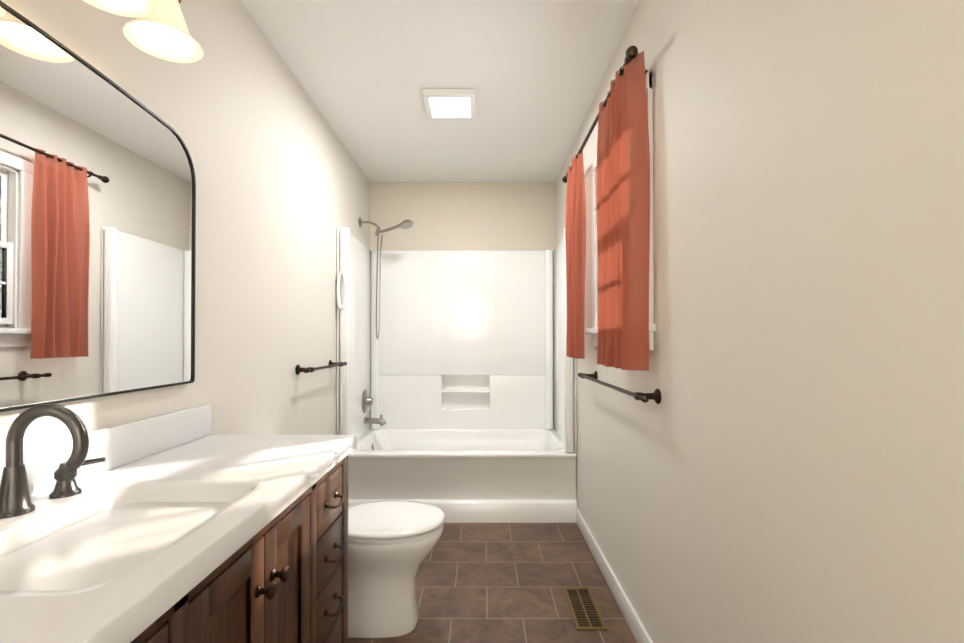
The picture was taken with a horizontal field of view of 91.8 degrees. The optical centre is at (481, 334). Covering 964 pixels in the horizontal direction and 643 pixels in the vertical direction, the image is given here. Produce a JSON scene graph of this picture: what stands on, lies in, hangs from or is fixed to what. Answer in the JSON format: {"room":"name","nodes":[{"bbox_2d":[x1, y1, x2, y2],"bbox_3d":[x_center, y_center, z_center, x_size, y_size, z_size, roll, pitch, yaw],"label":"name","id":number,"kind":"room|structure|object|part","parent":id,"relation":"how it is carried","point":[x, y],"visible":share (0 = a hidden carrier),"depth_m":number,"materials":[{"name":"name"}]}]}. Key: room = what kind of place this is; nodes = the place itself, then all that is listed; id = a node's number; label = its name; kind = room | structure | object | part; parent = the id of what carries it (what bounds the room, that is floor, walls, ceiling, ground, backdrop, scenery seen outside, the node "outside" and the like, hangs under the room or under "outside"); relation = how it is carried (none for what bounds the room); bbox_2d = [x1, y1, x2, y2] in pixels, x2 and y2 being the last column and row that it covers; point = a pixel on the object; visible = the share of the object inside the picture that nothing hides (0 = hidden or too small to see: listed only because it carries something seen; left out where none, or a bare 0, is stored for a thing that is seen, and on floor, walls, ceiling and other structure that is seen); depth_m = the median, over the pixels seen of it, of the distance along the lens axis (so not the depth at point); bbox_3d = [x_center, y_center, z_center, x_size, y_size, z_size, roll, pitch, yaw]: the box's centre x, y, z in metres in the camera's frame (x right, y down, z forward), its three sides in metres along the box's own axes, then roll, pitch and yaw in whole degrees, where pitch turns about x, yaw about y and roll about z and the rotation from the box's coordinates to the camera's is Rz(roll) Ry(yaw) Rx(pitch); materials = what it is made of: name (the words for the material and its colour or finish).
{"room":"bathroom","nodes":[
{"label":"bathroom","id":0,"kind":"room"},
{"bbox_2d":[0,0,369,452],"bbox_3d":[-0.969,-0.055,1.376,0.120,2.410,5.055,0,0,0],"label":"wall","id":1,"kind":"structure","parent":0,"point":[282,187],"depth_m":1.79,"materials":[{"name":"beige paint"}]},
{"bbox_2d":[0,0,195,411],"bbox_3d":[-0.898,-0.237,0.920,0.018,0.761,1.060,0,0,0],"label":"mirror","id":2,"kind":"object","parent":1,"relation":"attached to","point":[97,229],"visible":0.96,"depth_m":1.05,"materials":[{"name":"black mirror"}]},
{"bbox_2d":[83,0,202,62],"bbox_3d":[-0.784,-0.816,0.925,0.246,0.274,0.486,0,0,0],"label":"sconce","id":3,"kind":"object","parent":1,"relation":"attached to","point":[158,28],"visible":1,"depth_m":1.08,"materials":[{"name":"white glass"}]},
{"bbox_2d":[295,360,346,374],"bbox_3d":[-0.866,0.175,2.541,0.082,0.052,0.656,0,0,0],"label":"towel rail","id":4,"kind":"object","parent":1,"relation":"attached to","point":[298,369],"visible":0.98,"depth_m":2.35,"materials":[{"name":"brown metal"}]},
{"bbox_2d":[241,0,638,181],"bbox_3d":[-0.159,-1.290,1.386,1.740,0.060,5.055,0,0,0],"label":"ceiling","id":5,"kind":"structure","parent":0,"point":[367,72],"depth_m":2.23,"materials":[{"name":"white paint"}]},
{"bbox_2d":[423,89,475,118],"bbox_3d":[-0.168,-1.231,2.508,0.270,0.036,0.270,0,0,0],"label":"recessed light","id":6,"kind":"object","parent":5,"relation":"in","point":[450,103],"visible":1,"depth_m":2.46,"materials":[{"name":"white paint"}]},
{"bbox_3d":[-0.168,-1.215,2.508,0.210,0.004,0.210,0,0,0],"label":"panel","id":7,"kind":"part","parent":6,"relation":"part of","materials":[{"name":"white plastic"}]},
{"bbox_2d":[370,182,554,250],"bbox_3d":[-0.156,-0.034,3.843,1.500,2.410,0.120,0,0,0],"label":"wall","id":8,"kind":"structure","parent":0,"point":[480,215],"depth_m":3.79,"materials":[{"name":"beige paint"}]},
{"bbox_2d":[348,523,636,642],"bbox_3d":[-0.159,1.180,1.365,1.740,0.060,5.055,0,0,0],"label":"floor","id":9,"kind":"structure","parent":0,"point":[491,582],"depth_m":2.14,"materials":[{"name":"tile"}]},
{"bbox_2d":[0,404,356,642],"bbox_3d":[-0.652,0.636,0.936,0.511,1.020,1.187,0,0,0],"label":"bathroom vanity","id":10,"kind":"object","parent":9,"relation":"on","point":[182,526],"visible":1,"depth_m":0.90,"materials":[{"name":"white stone"}]},
{"bbox_2d":[0,404,105,518],"bbox_3d":[-0.740,0.281,0.841,0.261,0.312,0.260,0,0,0],"label":"faucet","id":11,"kind":"object","parent":10,"relation":"on","point":[67,500],"depth_m":0.84,"materials":[{"name":"grey metal"}]},
{"bbox_2d":[348,500,444,637],"bbox_3d":[-0.526,0.803,1.886,0.752,0.703,0.396,0,0,0],"label":"toilet","id":12,"kind":"object","parent":9,"relation":"on","point":[392,544],"visible":0.44,"depth_m":1.79,"materials":[{"name":"white ceramic"}]},
{"bbox_3d":[-0.379,0.758,1.886,0.453,0.018,0.376,0,0,0],"label":"seat","id":13,"kind":"part","parent":12,"relation":"part of","materials":[{"name":"white ceramic"}]},
{"bbox_3d":[-0.393,0.745,1.886,0.485,0.044,0.380,0,0,0],"label":"lid","id":14,"kind":"part","parent":12,"relation":"part of","materials":[{"name":"white ceramic"}]},
{"bbox_2d":[336,218,576,522],"bbox_3d":[-0.157,0.150,3.323,1.497,2.034,0.911,0,0,0],"label":"tub","id":15,"kind":"object","parent":9,"relation":"on","point":[456,398],"visible":0.98,"depth_m":3.66,"materials":[{"name":"white plastic"}]},
{"bbox_3d":[-0.865,-0.272,2.888,0.069,0.241,0.031,0,0,0],"label":"grab handle","id":16,"kind":"part","parent":15,"relation":"part of","materials":[{"name":"white plastic"}]},
{"bbox_3d":[-0.790,0.637,3.467,0.160,0.465,0.176,0,0,0],"label":"valve spout","id":17,"kind":"part","parent":15,"relation":"part of","materials":[{"name":"silver metal"}]},
{"bbox_2d":[568,591,601,625],"bbox_3d":[0.430,1.155,1.977,0.096,0.001,0.286,0,0,0],"label":"cavity","id":18,"kind":"object","parent":9,"relation":"in","point":[585,607],"visible":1,"depth_m":1.96,"materials":[{"name":"black metal"}]},
{"bbox_2d":[563,587,607,629],"bbox_3d":[0.430,1.152,1.977,0.120,0.005,0.310,0,0,0],"label":"floor vent","id":19,"kind":"object","parent":9,"relation":"in","point":[586,615],"visible":1,"depth_m":1.96,"materials":[{"name":"gold metal"}]},
{"bbox_2d":[555,0,963,642],"bbox_3d":[0.651,-0.055,1.374,0.120,2.410,5.055,0,0,0],"label":"wall","id":20,"kind":"structure","parent":0,"point":[783,462],"depth_m":0.89,"materials":[{"name":"beige paint"}]},
{"bbox_2d":[562,45,649,370],"bbox_3d":[0.533,-0.421,2.205,0.116,1.096,1.302,0,0,0],"label":"curtain","id":21,"kind":"object","parent":20,"relation":"attached to","point":[623,196],"visible":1,"depth_m":1.70,"materials":[{"name":"orange fabric"}]},
{"bbox_2d":[576,509,652,642],"bbox_3d":[0.584,1.101,0.921,0.013,0.090,3.928,0,0,0],"label":"baseboard","id":22,"kind":"structure","parent":20,"relation":"attached to","point":[636,626],"depth_m":2.04,"materials":[{"name":"white paint"}]},
{"bbox_2d":[578,371,660,403],"bbox_3d":[0.550,0.210,1.990,0.082,0.052,1.016,0,0,0],"label":"towel rail","id":23,"kind":"object","parent":20,"relation":"attached to","point":[655,396],"visible":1,"depth_m":1.61,"materials":[{"name":"brown metal"}]},
{"bbox_2d":[585,72,655,350],"bbox_3d":[0.627,-0.423,2.030,0.170,0.963,0.870,0,0,0],"label":"window","id":24,"kind":"structure","parent":20,"relation":"in","point":[593,330],"depth_m":1.61,"materials":[{"name":"white paint"}]}
]}

